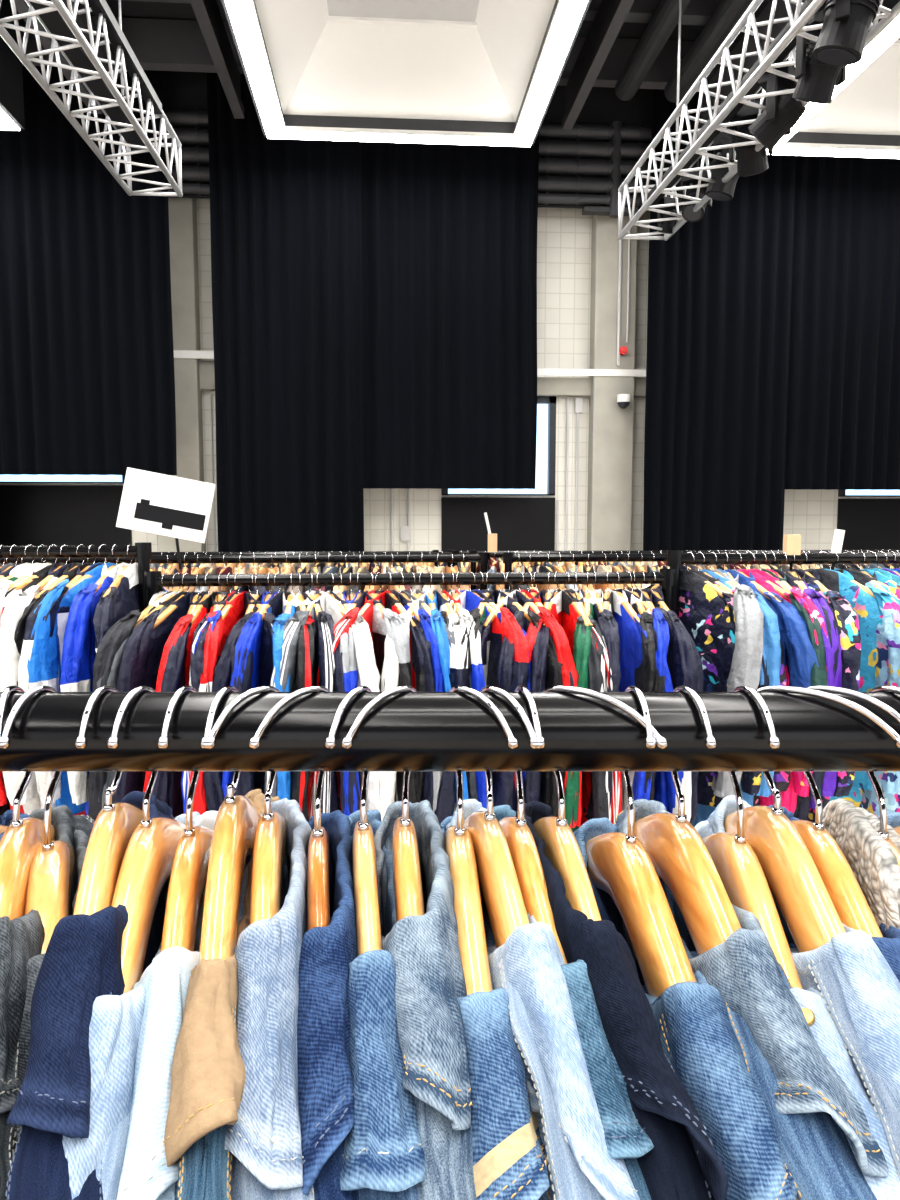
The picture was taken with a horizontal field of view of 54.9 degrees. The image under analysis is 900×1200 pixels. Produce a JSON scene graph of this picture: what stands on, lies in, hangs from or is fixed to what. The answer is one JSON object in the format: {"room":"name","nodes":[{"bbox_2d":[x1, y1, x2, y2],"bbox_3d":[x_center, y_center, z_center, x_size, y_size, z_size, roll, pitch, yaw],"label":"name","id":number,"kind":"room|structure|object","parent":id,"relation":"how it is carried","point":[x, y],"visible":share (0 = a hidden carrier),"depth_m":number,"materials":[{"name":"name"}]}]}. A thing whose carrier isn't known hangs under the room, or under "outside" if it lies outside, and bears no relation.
{"room":"clothing store","nodes":[
{"label":"clothing store","id":0,"kind":"room"},
{"bbox_2d":[199,361,214,390],"bbox_3d":[-3.095,-2.970,11.491,0.420,0.370,0.149,0,6,-4],"label":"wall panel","id":1,"kind":"structure","parent":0,"point":[206,368],"depth_m":11.41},
{"bbox_2d":[9,0,805,132],"bbox_3d":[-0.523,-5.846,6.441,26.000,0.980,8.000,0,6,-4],"label":"ceiling","id":2,"kind":"structure","parent":0,"point":[206,43],"depth_m":9.90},
{"bbox_2d":[0,0,24,130],"bbox_3d":[-6.071,-5.665,6.897,3.080,1.450,5.180,0,6,-4],"label":"skylight","id":3,"kind":"object","parent":2,"relation":"in","point":[12,117],"depth_m":9.31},
{"bbox_2d":[0,66,176,474],"bbox_3d":[-4.538,-4.128,10.587,2.233,5.150,0.103,0,6,-5],"label":"curtain","id":4,"kind":"object","parent":2,"relation":"hanging from","point":[87,378],"visible":0.84,"depth_m":10.64,"materials":[{"name":"black fabric"}]},
{"bbox_2d":[0,0,182,196],"bbox_3d":[-2.578,-4.846,4.369,0.534,2.606,8.040,0,6,-4],"label":"lighting truss","id":5,"kind":"object","parent":2,"relation":"hanging from","point":[69,15],"visible":0.78,"depth_m":6.70,"materials":[{"name":"metal"}]},
{"bbox_2d":[29,0,826,205],"bbox_3d":[-0.035,-3.798,4.661,5.280,0.550,7.604,0,6,-4],"label":"truss bracing","id":6,"kind":"object","parent":5,"relation":"attached to","point":[53,20],"visible":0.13,"depth_m":6.57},
{"bbox_2d":[207,72,363,565],"bbox_3d":[-2.015,-3.171,10.825,1.849,7.100,0.130,-1,6,-5],"label":"curtain","id":7,"kind":"object","parent":2,"relation":"hanging from","point":[286,214],"visible":0.63,"depth_m":10.81,"materials":[{"name":"black fabric"}]},
{"bbox_2d":[221,0,590,146],"bbox_3d":[-0.377,-5.707,7.322,3.080,1.450,5.180,0,6,-4],"label":"skylight","id":8,"kind":"object","parent":2,"relation":"in","point":[456,72],"depth_m":8.93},
{"bbox_2d":[62,0,752,217],"bbox_3d":[-0.508,-5.155,6.309,26.000,1.330,9.602,0,6,-4],"label":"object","id":9,"kind":"object","parent":2,"relation":"attached to","point":[665,18],"visible":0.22,"depth_m":10.80,"materials":[{"name":"metal"}]},
{"bbox_2d":[361,132,538,488],"bbox_3d":[-0.019,-4.086,10.982,2.310,5.310,0.130,0,6,-4],"label":"curtain","id":10,"kind":"object","parent":2,"relation":"hanging from","point":[449,231],"visible":0.8,"depth_m":11.03,"materials":[{"name":"black fabric"}]},
{"bbox_2d":[643,89,796,549],"bbox_3d":[3.491,-3.211,11.232,1.930,7.100,0.116,0,6,-4],"label":"curtain","id":11,"kind":"object","parent":2,"relation":"hanging from","point":[720,286],"visible":0.69,"depth_m":11.25,"materials":[{"name":"black fabric"}]},
{"bbox_2d":[617,0,899,240],"bbox_3d":[2.269,-4.733,4.745,0.534,2.906,8.040,0,6,-4],"label":"lighting truss","id":12,"kind":"object","parent":2,"relation":"hanging from","point":[797,23],"visible":0.76,"depth_m":6.60,"materials":[{"name":"metal"}]},
{"bbox_2d":[657,191,678,233],"bbox_3d":[2.157,-3.841,8.605,0.209,0.406,0.217,-2,6,-21],"label":"stage light","id":13,"kind":"object","parent":12,"relation":"hanging from","point":[666,226],"visible":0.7,"depth_m":8.56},
{"bbox_2d":[680,160,711,221],"bbox_3d":[2.300,-3.820,8.104,0.285,0.558,0.332,4,7,32],"label":"stage light","id":14,"kind":"object","parent":12,"relation":"hanging from","point":[687,212],"visible":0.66,"depth_m":8.06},
{"bbox_2d":[705,127,739,200],"bbox_3d":[2.355,-3.752,7.418,0.316,0.624,0.323,2,6,17],"label":"stage light","id":15,"kind":"object","parent":12,"relation":"hanging from","point":[720,191],"visible":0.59,"depth_m":7.35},
{"bbox_2d":[729,94,772,176],"bbox_3d":[2.360,-3.645,6.780,0.323,0.632,0.367,3,6,30],"label":"stage light","id":16,"kind":"object","parent":12,"relation":"hanging from","point":[750,162],"visible":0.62,"depth_m":6.74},
{"bbox_2d":[748,60,805,150],"bbox_3d":[2.298,-3.500,6.087,0.386,0.626,0.323,5,7,40],"label":"stage light","id":17,"kind":"object","parent":12,"relation":"hanging from","point":[782,112],"visible":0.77,"depth_m":6.00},
{"bbox_2d":[792,5,845,103],"bbox_3d":[2.283,-3.384,5.338,0.323,0.630,0.353,-2,6,-16],"label":"stage light","id":18,"kind":"object","parent":12,"relation":"hanging from","point":[817,80],"visible":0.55,"depth_m":5.29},
{"bbox_2d":[813,0,880,65],"bbox_3d":[2.220,-3.373,4.826,0.353,0.697,0.361,4,7,34],"label":"stage light","id":19,"kind":"object","parent":12,"relation":"hanging from","point":[846,25],"visible":1,"depth_m":4.77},
{"bbox_2d":[755,0,899,158],"bbox_3d":[5.287,-5.748,7.744,3.100,1.450,5.180,0,6,-4],"label":"skylight","id":20,"kind":"object","parent":2,"relation":"in","point":[862,117],"depth_m":9.84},
{"bbox_2d":[785,155,899,489],"bbox_3d":[6.213,-4.131,11.446,3.648,5.310,0.129,0,6,-4],"label":"curtain","id":21,"kind":"object","parent":2,"relation":"hanging from","point":[843,433],"visible":0.77,"depth_m":11.43,"materials":[{"name":"black fabric"}]},
{"bbox_2d":[164,71,652,209],"bbox_3d":[-0.872,-5.962,11.104,27.000,1.660,0.090,0,6,-4],"label":"bulkhead","id":22,"kind":"object","parent":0,"point":[183,90],"depth_m":11.22,"materials":[{"name":"paint"}]},
{"bbox_2d":[0,198,899,564],"bbox_3d":[-0.908,-3.222,11.858,28.000,7.300,0.300,0,6,-4],"label":"wall","id":23,"kind":"structure","parent":0,"point":[564,235],"depth_m":11.89,"materials":[{"name":"tile"}]},
{"bbox_2d":[0,474,125,482],"bbox_3d":[-5.389,-2.220,11.523,2.200,1.330,0.170,0,6,-4],"label":"window","id":24,"kind":"structure","parent":23,"relation":"in","point":[5,478],"depth_m":11.65,"materials":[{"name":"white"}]},
{"bbox_2d":[0,485,131,545],"bbox_3d":[-5.383,-0.730,11.592,2.200,1.590,0.035,0,6,-4],"label":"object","id":25,"kind":"structure","parent":23,"relation":"attached to","point":[35,515],"depth_m":11.55,"materials":[{"name":"black"}]},
{"bbox_2d":[210,229,630,551],"bbox_3d":[-0.406,-2.249,11.668,5.588,5.400,0.322,0,6,-4],"label":"conduit pipes","id":26,"kind":"object","parent":23,"relation":"attached to","point":[405,530],"visible":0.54,"depth_m":11.88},
{"bbox_2d":[441,497,554,565],"bbox_3d":[0.670,-0.699,12.051,1.580,1.440,0.035,0,6,-4],"label":"black panel","id":27,"kind":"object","parent":23,"relation":"attached to","point":[519,524],"depth_m":12.00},
{"bbox_2d":[441,396,555,494],"bbox_3d":[0.664,-2.125,11.989,1.580,1.350,0.170,0,6,-4],"label":"window","id":28,"kind":"structure","parent":23,"relation":"in","point":[546,405],"depth_m":12.07,"materials":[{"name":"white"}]},
{"bbox_2d":[537,377,590,396],"bbox_3d":[1.512,-2.910,11.844,0.820,0.240,0.149,0,6,-4],"label":"concrete beam","id":29,"kind":"structure","parent":23,"relation":"attached to","point":[546,386],"depth_m":11.78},
{"bbox_2d":[634,378,645,396],"bbox_3d":[2.788,-2.919,11.939,0.620,0.240,0.149,0,6,-4],"label":"concrete beam","id":30,"kind":"structure","parent":23,"relation":"attached to","point":[639,383],"depth_m":11.85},
{"bbox_2d":[837,499,899,549],"bbox_3d":[6.409,-0.736,12.479,1.750,1.430,0.035,0,6,-4],"label":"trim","id":31,"kind":"structure","parent":23,"relation":"attached to","point":[870,524],"depth_m":12.40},
{"bbox_2d":[838,489,899,496],"bbox_3d":[6.403,-2.152,12.418,1.750,1.340,0.170,0,6,-4],"label":"window","id":32,"kind":"structure","parent":23,"relation":"in","point":[850,492],"depth_m":12.50,"materials":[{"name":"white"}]},
{"bbox_3d":[-0.161,1.433,2.295,28.000,0.100,20.300,0,6,-4],"label":"floor","id":33,"kind":"structure","parent":0,"visible":0},
{"bbox_2d":[0,542,151,611],"bbox_3d":[-1.642,0.613,2.314,1.703,1.526,0.520,0,6,-4],"label":"clothes rack","id":34,"kind":"object","parent":33,"relation":"on","point":[142,551],"visible":0.23,"depth_m":2.28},
{"bbox_2d":[0,544,131,598],"bbox_3d":[-1.593,-0.076,2.251,1.538,0.135,0.345,0,6,-4],"label":"hangers","id":35,"kind":"object","parent":34,"relation":"hanging from","point":[75,580],"visible":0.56,"depth_m":2.21,"materials":[{"name":"brown wood"}]},
{"bbox_2d":[0,562,166,815],"bbox_3d":[-1.594,0.274,2.287,1.723,0.741,0.592,0,6,-4],"label":"jackets","id":36,"kind":"object","parent":35,"relation":"hanging from","point":[52,639],"visible":0.38,"depth_m":2.10,"materials":[{"name":"fabric"}]},
{"bbox_2d":[116,467,215,568],"bbox_3d":[-0.752,-0.215,2.301,0.258,0.271,0.027,0,6,-4],"label":"cardboard sign","id":37,"kind":"object","parent":34,"relation":"attached to","point":[177,508],"visible":1,"depth_m":2.29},
{"bbox_2d":[157,197,205,551],"bbox_3d":[-3.589,-3.174,11.368,0.580,7.300,0.279,0,6,-4],"label":"concrete column","id":38,"kind":"object","parent":33,"relation":"on","point":[183,240],"visible":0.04,"depth_m":11.25,"materials":[{"name":"concrete"}]},
{"bbox_2d":[174,350,213,358],"bbox_3d":[-3.418,-3.181,11.229,1.100,0.100,0.019,0,6,-4],"label":"trim","id":39,"kind":"structure","parent":38,"relation":"attached to","point":[189,354],"depth_m":11.23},
{"bbox_2d":[0,552,488,589],"bbox_3d":[-1.359,0.538,3.477,3.043,1.448,0.520,0,6,-4],"label":"clothes rack","id":40,"kind":"object","parent":33,"relation":"on","point":[482,558],"visible":0.26,"depth_m":3.45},
{"bbox_2d":[484,512,496,559],"bbox_3d":[0.163,-0.260,3.514,0.054,0.191,0.024,0,6,-4],"label":"divider","id":41,"kind":"object","parent":40,"relation":"on","point":[492,538],"visible":1,"depth_m":3.50,"materials":[{"name":"brown wood"}]},
{"bbox_2d":[152,550,438,566],"bbox_3d":[-2.169,0.344,5.916,4.193,1.358,0.520,0,6,-4],"label":"clothes rack","id":42,"kind":"object","parent":33,"relation":"on","point":[436,563],"visible":0.12,"depth_m":5.96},
{"bbox_2d":[152,550,458,566],"bbox_3d":[-1.757,0.444,4.647,3.623,1.408,0.520,0,6,-4],"label":"clothes rack","id":43,"kind":"object","parent":33,"relation":"on","point":[452,551],"visible":0.11,"depth_m":4.65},
{"bbox_2d":[144,569,675,610],"bbox_3d":[-0.091,0.644,2.374,1.410,1.453,0.520,0,6,-4],"label":"clothes rack","id":44,"kind":"object","parent":33,"relation":"on","point":[665,578],"visible":0.31,"depth_m":2.29,"materials":[{"name":"metal"}]},
{"bbox_2d":[133,571,669,629],"bbox_3d":[-0.118,-0.008,2.308,1.374,0.135,0.345,0,6,-4],"label":"hangers","id":45,"kind":"object","parent":44,"relation":"hanging from","point":[584,611],"visible":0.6,"depth_m":2.25,"materials":[{"name":"brown wood"}]},
{"bbox_2d":[88,588,702,831],"bbox_3d":[-0.135,0.331,2.337,1.491,0.719,0.586,0,6,-4],"label":"jackets","id":46,"kind":"object","parent":45,"relation":"hanging from","point":[297,650],"visible":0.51,"depth_m":2.11,"materials":[{"name":"fabric"}]},
{"bbox_2d":[0,692,899,770],"bbox_3d":[0.000,0.789,0.529,2.054,1.526,0.570,0,6,0],"label":"rail","id":47,"kind":"object","parent":33,"relation":"on","point":[407,731],"visible":1,"depth_m":0.44,"materials":[{"name":"metal"}]},
{"bbox_2d":[0,825,7,833],"bbox_3d":[-0.270,0.141,0.466,0.035,0.192,0.430,-1,6,-8],"label":"hanger","id":48,"kind":"object","parent":47,"relation":"hanging from","point":[3,828],"visible":0.04,"depth_m":0.53,"materials":[{"name":"brown wood"}]},
{"bbox_2d":[0,810,28,840],"bbox_3d":[-0.270,0.493,0.500,0.062,0.706,0.480,-1,6,-9],"label":"denim jacket","id":49,"kind":"object","parent":48,"relation":"hanging from","point":[7,816],"visible":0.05,"depth_m":0.55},
{"bbox_2d":[0,686,54,919],"bbox_3d":[-0.227,0.139,0.467,0.026,0.190,0.430,-2,6,-17],"label":"hanger","id":50,"kind":"object","parent":47,"relation":"hanging from","point":[19,842],"visible":0.45,"depth_m":0.44,"materials":[{"name":"brown wood"}]},
{"bbox_2d":[0,805,94,1199],"bbox_3d":[-0.227,0.487,0.501,0.080,0.709,0.481,-2,6,-17],"label":"denim jacket","id":51,"kind":"object","parent":50,"relation":"hanging from","point":[22,938],"visible":0.31,"depth_m":0.37,"materials":[{"name":"fabric"}]},
{"bbox_2d":[0,686,74,953],"bbox_3d":[-0.215,0.146,0.467,0.038,0.203,0.430,-2,6,-22],"label":"hanger","id":52,"kind":"object","parent":47,"relation":"hanging from","point":[49,886],"visible":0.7,"depth_m":0.44,"materials":[{"name":"brown wood"}]},
{"bbox_2d":[12,830,88,1151],"bbox_3d":[-0.215,0.502,0.502,0.077,0.708,0.481,-2,6,-22],"label":"denim jacket","id":53,"kind":"object","parent":52,"relation":"hanging from","point":[81,839],"visible":0.15,"depth_m":0.37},
{"bbox_2d":[73,686,142,914],"bbox_3d":[-0.178,0.135,0.466,0.027,0.181,0.430,-1,6,-12],"label":"hanger","id":54,"kind":"object","parent":47,"relation":"hanging from","point":[113,828],"visible":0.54,"depth_m":0.43,"materials":[{"name":"brown wood"}]},
{"bbox_2d":[5,791,173,1199],"bbox_3d":[-0.187,0.481,0.498,0.071,0.708,0.480,-1,6,-12],"label":"denim jacket","id":55,"kind":"object","parent":54,"relation":"hanging from","point":[81,963],"visible":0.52,"depth_m":0.33,"materials":[{"name":"fabric"}]},
{"bbox_2d":[107,686,185,993],"bbox_3d":[-0.159,0.139,0.466,0.029,0.190,0.430,-1,6,-8],"label":"hanger","id":56,"kind":"object","parent":47,"relation":"hanging from","point":[146,865],"visible":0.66,"depth_m":0.43,"materials":[{"name":"brown wood"}]},
{"bbox_2d":[62,812,200,1199],"bbox_3d":[-0.169,0.497,0.500,0.076,0.692,0.481,-1,6,-8],"label":"denim jacket","id":57,"kind":"object","parent":56,"relation":"hanging from","point":[116,1020],"visible":0.21,"depth_m":0.33,"materials":[{"name":"fabric"}]},
{"bbox_2d":[157,686,212,951],"bbox_3d":[-0.136,0.142,0.467,0.027,0.195,0.430,-1,6,-10],"label":"hanger","id":58,"kind":"object","parent":47,"relation":"hanging from","point":[188,877],"visible":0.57,"depth_m":0.43,"materials":[{"name":"brown wood"}]},
{"bbox_2d":[117,811,217,1199],"bbox_3d":[-0.148,0.495,0.499,0.082,0.708,0.481,-1,6,-10],"label":"denim jacket","id":59,"kind":"object","parent":58,"relation":"hanging from","point":[145,1174],"visible":0.3,"depth_m":0.34,"materials":[{"name":"fabric"}]},
{"bbox_2d":[199,686,260,960],"bbox_3d":[-0.114,0.133,0.466,0.028,0.177,0.430,-1,6,-8],"label":"hanger","id":60,"kind":"object","parent":47,"relation":"hanging from","point":[237,817],"visible":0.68,"depth_m":0.42,"materials":[{"name":"brown wood"}]},
{"bbox_2d":[163,789,279,1199],"bbox_3d":[-0.117,0.482,0.499,0.056,0.694,0.480,-1,6,-8],"label":"denim jacket","id":61,"kind":"object","parent":60,"relation":"hanging from","point":[208,1074],"visible":0.45,"depth_m":0.32,"materials":[{"name":"beige fabric"}]},
{"bbox_2d":[206,686,286,923],"bbox_3d":[-0.103,0.138,0.465,0.046,0.186,0.430,-1,6,-9],"label":"hanger","id":62,"kind":"object","parent":47,"relation":"hanging from","point":[270,839],"visible":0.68,"depth_m":0.43,"materials":[{"name":"brown wood"}]},
{"bbox_2d":[225,798,314,1199],"bbox_3d":[-0.103,0.483,0.499,0.069,0.714,0.481,-1,6,-9],"label":"denim jacket","id":63,"kind":"object","parent":62,"relation":"hanging from","point":[264,1145],"visible":0.42,"depth_m":0.34,"materials":[{"name":"fabric"}]},
{"bbox_2d":[249,686,330,930],"bbox_3d":[-0.079,0.142,0.465,0.048,0.195,0.430,-1,6,-8],"label":"hanger","id":64,"kind":"object","parent":47,"relation":"hanging from","point":[319,845],"visible":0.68,"depth_m":0.44,"materials":[{"name":"brown wood"}]},
{"bbox_2d":[297,810,358,1199],"bbox_3d":[-0.081,0.488,0.499,0.081,0.719,0.481,-1,6,-8],"label":"denim jacket","id":65,"kind":"object","parent":64,"relation":"hanging from","point":[325,1083],"visible":0.48,"depth_m":0.35,"materials":[{"name":"fabric"}]},
{"bbox_2d":[324,686,382,956],"bbox_3d":[-0.048,0.140,0.466,0.035,0.191,0.430,-1,6,-7],"label":"hanger","id":66,"kind":"object","parent":47,"relation":"hanging from","point":[364,869],"visible":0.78,"depth_m":0.43,"materials":[{"name":"brown wood"}]},
{"bbox_2d":[330,810,424,1199],"bbox_3d":[-0.050,0.493,0.500,0.074,0.704,0.480,-1,6,-6],"label":"denim jacket","id":67,"kind":"object","parent":66,"relation":"hanging from","point":[384,1156],"visible":0.42,"depth_m":0.33,"materials":[{"name":"fabric"}]},
{"bbox_2d":[341,686,424,921],"bbox_3d":[-0.032,0.139,0.465,0.049,0.189,0.430,-1,6,-5],"label":"hanger","id":68,"kind":"object","parent":47,"relation":"hanging from","point":[407,880],"visible":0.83,"depth_m":0.43,"materials":[{"name":"brown wood"}]},
{"bbox_2d":[374,800,476,1199],"bbox_3d":[-0.020,0.483,0.500,0.076,0.718,0.481,-1,6,-5],"label":"denim jacket","id":69,"kind":"object","parent":68,"relation":"hanging from","point":[424,949],"visible":0.52,"depth_m":0.35,"materials":[{"name":"blue fabric"}]},
{"bbox_2d":[444,686,518,994],"bbox_3d":[0.015,0.142,0.467,0.035,0.194,0.430,0,6,-3],"label":"hanger","id":70,"kind":"object","parent":47,"relation":"hanging from","point":[459,847],"visible":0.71,"depth_m":0.42,"materials":[{"name":"brown wood"}]},
{"bbox_2d":[440,816,549,1199],"bbox_3d":[0.001,0.500,0.501,0.077,0.696,0.480,0,6,-3],"label":"denim jacket","id":71,"kind":"object","parent":70,"relation":"hanging from","point":[510,1155],"visible":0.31,"depth_m":0.32,"materials":[{"name":"blue fabric"}]},
{"bbox_2d":[463,686,537,947],"bbox_3d":[0.027,0.138,0.466,0.027,0.186,0.430,-1,6,-7],"label":"hanger","id":72,"kind":"object","parent":47,"relation":"hanging from","point":[499,885],"visible":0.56,"depth_m":0.43,"materials":[{"name":"brown wood"}]},
{"bbox_2d":[446,799,639,1199],"bbox_3d":[0.037,0.485,0.502,0.079,0.708,0.480,-1,6,-6],"label":"denim jacket","id":73,"kind":"object","parent":72,"relation":"hanging from","point":[527,965],"visible":0.42,"depth_m":0.33,"materials":[{"name":"fabric"}]},
{"bbox_2d":[499,686,566,963],"bbox_3d":[0.043,0.139,0.466,0.024,0.189,0.430,0,6,-5],"label":"hanger","id":74,"kind":"object","parent":47,"relation":"hanging from","point":[519,837],"visible":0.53,"depth_m":0.43,"materials":[{"name":"brown wood"}]},
{"bbox_2d":[493,805,653,1199],"bbox_3d":[0.046,0.492,0.501,0.075,0.702,0.480,0,6,-5],"label":"denim jacket","id":75,"kind":"object","parent":74,"relation":"hanging from","point":[625,1139],"visible":0.23,"depth_m":0.33,"materials":[{"name":"fabric"}]},
{"bbox_2d":[533,686,667,920],"bbox_3d":[0.075,0.139,0.467,0.055,0.189,0.429,-1,6,-8],"label":"hanger","id":76,"kind":"object","parent":47,"relation":"hanging from","point":[562,848],"visible":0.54,"depth_m":0.44,"materials":[{"name":"brown wood"}]},
{"bbox_2d":[515,801,728,1199],"bbox_3d":[0.074,0.484,0.500,0.080,0.718,0.480,-1,6,-6],"label":"denim jacket","id":77,"kind":"object","parent":76,"relation":"hanging from","point":[683,1163],"visible":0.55,"depth_m":0.33,"materials":[{"name":"fabric"}]},
{"bbox_2d":[585,686,696,996],"bbox_3d":[0.102,0.144,0.466,0.028,0.198,0.430,0,6,-3],"label":"hanger","id":78,"kind":"object","parent":47,"relation":"hanging from","point":[619,865],"visible":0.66,"depth_m":0.43,"materials":[{"name":"brown wood"}]},
{"bbox_2d":[573,818,796,1199],"bbox_3d":[0.094,0.501,0.501,0.078,0.703,0.480,0,6,-3],"label":"denim jacket","id":79,"kind":"object","parent":78,"relation":"hanging from","point":[698,1038],"visible":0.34,"depth_m":0.34,"materials":[{"name":"blue fabric"}]},
{"bbox_2d":[635,686,740,954],"bbox_3d":[0.128,0.138,0.466,0.027,0.187,0.430,0,6,-2],"label":"hanger","id":80,"kind":"object","parent":47,"relation":"hanging from","point":[679,856],"visible":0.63,"depth_m":0.43,"materials":[{"name":"brown wood"}]},
{"bbox_2d":[614,799,888,1199],"bbox_3d":[0.137,0.487,0.500,0.083,0.708,0.481,0,6,-2],"label":"denim jacket","id":81,"kind":"object","parent":80,"relation":"hanging from","point":[811,1108],"visible":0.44,"depth_m":0.33,"materials":[{"name":"blue fabric"}]},
{"bbox_2d":[702,686,802,988],"bbox_3d":[0.160,0.144,0.466,0.026,0.198,0.430,1,6,6],"label":"hanger","id":82,"kind":"object","parent":47,"relation":"hanging from","point":[738,866],"visible":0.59,"depth_m":0.44,"materials":[{"name":"brown wood"}]},
{"bbox_2d":[695,821,899,1199],"bbox_3d":[0.170,0.502,0.500,0.074,0.700,0.480,1,6,5],"label":"denim jacket","id":83,"kind":"object","parent":82,"relation":"hanging from","point":[818,1018],"visible":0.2,"depth_m":0.34,"materials":[{"name":"blue fabric"}]},
{"bbox_2d":[724,686,899,952],"bbox_3d":[0.193,0.136,0.464,0.069,0.183,0.430,0,6,3],"label":"hanger","id":84,"kind":"object","parent":47,"relation":"hanging from","point":[793,878],"visible":0.51,"depth_m":0.43,"materials":[{"name":"brown wood"}]},
{"bbox_2d":[706,795,899,1175],"bbox_3d":[0.191,0.484,0.499,0.088,0.705,0.481,0,6,3],"label":"denim jacket","id":85,"kind":"object","parent":84,"relation":"hanging from","point":[860,990],"visible":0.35,"depth_m":0.35,"materials":[{"name":"fabric"}]},
{"bbox_2d":[790,686,899,936],"bbox_3d":[0.211,0.140,0.465,0.054,0.191,0.430,1,6,5],"label":"hanger","id":86,"kind":"object","parent":47,"relation":"hanging from","point":[850,903],"visible":0.37,"depth_m":0.43,"materials":[{"name":"brown wood"}]},
{"bbox_2d":[768,805,899,981],"bbox_3d":[0.214,0.491,0.499,0.079,0.708,0.480,1,6,5],"label":"denim jacket","id":87,"kind":"object","parent":86,"relation":"hanging from","point":[889,944],"visible":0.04,"depth_m":0.38,"materials":[{"name":"blue fabric"}]},
{"bbox_2d":[867,686,899,866],"bbox_3d":[0.237,0.143,0.465,0.030,0.196,0.430,1,6,9],"label":"hanger","id":88,"kind":"object","parent":47,"relation":"hanging from","point":[882,831],"visible":0.2,"depth_m":0.46,"materials":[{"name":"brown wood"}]},
{"bbox_2d":[822,798,899,929],"bbox_3d":[0.245,0.481,0.497,0.074,0.737,0.480,1,6,10],"label":"sweater","id":89,"kind":"object","parent":88,"relation":"hanging from","point":[870,857],"visible":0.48,"depth_m":0.44,"materials":[{"name":"grey fabric"}]},
{"bbox_2d":[503,552,666,589],"bbox_3d":[1.783,0.515,3.712,3.143,1.448,0.520,0,6,-4],"label":"clothes rack","id":90,"kind":"object","parent":33,"relation":"on","point":[509,558],"visible":0.22,"depth_m":3.54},
{"bbox_2d":[6,552,893,589],"bbox_3d":[0.235,-0.123,3.532,6.145,0.135,0.345,0,6,-4],"label":"hangers","id":91,"kind":"object","parent":90,"relation":"hanging from","point":[407,568],"visible":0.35,"depth_m":3.48,"materials":[{"name":"brown wood"}]},
{"bbox_2d":[154,564,899,593],"bbox_3d":[0.228,0.206,3.527,6.271,0.692,0.520,0,6,-4],"label":"jackets","id":92,"kind":"object","parent":91,"relation":"hanging from","point":[542,569],"visible":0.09,"depth_m":3.45,"materials":[{"name":"fabric"}]},
{"bbox_2d":[587,215,637,550],"bbox_3d":[2.205,-3.217,11.800,0.560,7.300,0.279,0,6,-4],"label":"concrete column","id":93,"kind":"object","parent":33,"relation":"on","point":[610,436],"visible":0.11,"depth_m":11.71,"materials":[{"name":"concrete"}]},
{"bbox_2d":[537,368,645,376],"bbox_3d":[1.917,-3.056,11.643,1.600,0.090,0.019,0,6,-4],"label":"trim","id":94,"kind":"structure","parent":93,"relation":"attached to","point":[540,371],"depth_m":11.63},
{"bbox_2d":[447,550,860,566],"bbox_3d":[2.369,0.311,6.255,4.793,1.358,0.520,0,6,-4],"label":"clothes rack","id":95,"kind":"object","parent":33,"relation":"on","point":[464,552],"visible":0.1,"depth_m":6.12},
{"bbox_2d":[158,549,895,570],"bbox_3d":[0.255,-0.278,6.038,9.000,0.135,0.345,0,6,-4],"label":"hangers","id":96,"kind":"object","parent":95,"relation":"hanging from","point":[467,564],"visible":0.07,"depth_m":5.97,"materials":[{"name":"brown wood"}]},
{"bbox_2d":[168,558,642,589],"bbox_3d":[0.241,0.051,6.034,9.072,0.692,0.517,0,6,-4],"label":"jackets","id":97,"kind":"object","parent":96,"relation":"hanging from","point":[496,559],"visible":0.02,"depth_m":5.95,"materials":[{"name":"fabric"}]},
{"bbox_2d":[469,550,899,589],"bbox_3d":[2.082,0.416,4.933,3.963,1.408,0.520,0,6,-4],"label":"clothes rack","id":98,"kind":"object","parent":33,"relation":"on","point":[497,554],"visible":0.16,"depth_m":4.77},
{"bbox_2d":[118,550,897,572],"bbox_3d":[0.257,-0.201,4.736,7.548,0.135,0.345,0,6,-4],"label":"hangers","id":99,"kind":"object","parent":98,"relation":"hanging from","point":[494,562],"visible":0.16,"depth_m":4.66,"materials":[{"name":"brown wood"}]},
{"bbox_2d":[151,560,887,590],"bbox_3d":[0.290,0.128,4.734,7.633,0.692,0.524,0,6,-4],"label":"jackets","id":100,"kind":"object","parent":99,"relation":"hanging from","point":[497,569],"visible":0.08,"depth_m":4.64,"materials":[{"name":"fabric"}]},
{"bbox_2d":[667,550,899,617],"bbox_3d":[1.671,0.601,2.563,2.138,1.501,0.520,0,6,-4],"label":"clothes rack","id":101,"kind":"object","parent":33,"relation":"on","point":[676,559],"visible":0.23,"depth_m":2.42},
{"bbox_2d":[649,551,899,601],"bbox_3d":[1.393,-0.073,2.476,1.624,0.135,0.345,0,6,-4],"label":"hangers","id":102,"kind":"object","parent":101,"relation":"hanging from","point":[784,584],"visible":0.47,"depth_m":2.36,"materials":[{"name":"brown wood"}]},
{"bbox_2d":[641,568,899,826],"bbox_3d":[1.375,0.286,2.508,1.731,0.759,0.595,0,6,-4],"label":"jackets","id":103,"kind":"object","parent":102,"relation":"hanging from","point":[842,636],"visible":0.57,"depth_m":2.27,"materials":[{"name":"fabric"}]},
{"bbox_2d":[783,535,800,569],"bbox_3d":[0.960,-0.133,2.437,0.040,0.100,0.024,0,6,-4],"label":"divider","id":104,"kind":"object","parent":101,"relation":"on","point":[791,543],"visible":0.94,"depth_m":2.42,"materials":[{"name":"brown wood"}]},
{"bbox_2d":[831,529,844,569],"bbox_3d":[1.092,-0.140,2.446,0.037,0.121,0.012,0,6,-4],"label":"divider","id":105,"kind":"object","parent":101,"relation":"on","point":[838,538],"visible":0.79,"depth_m":2.44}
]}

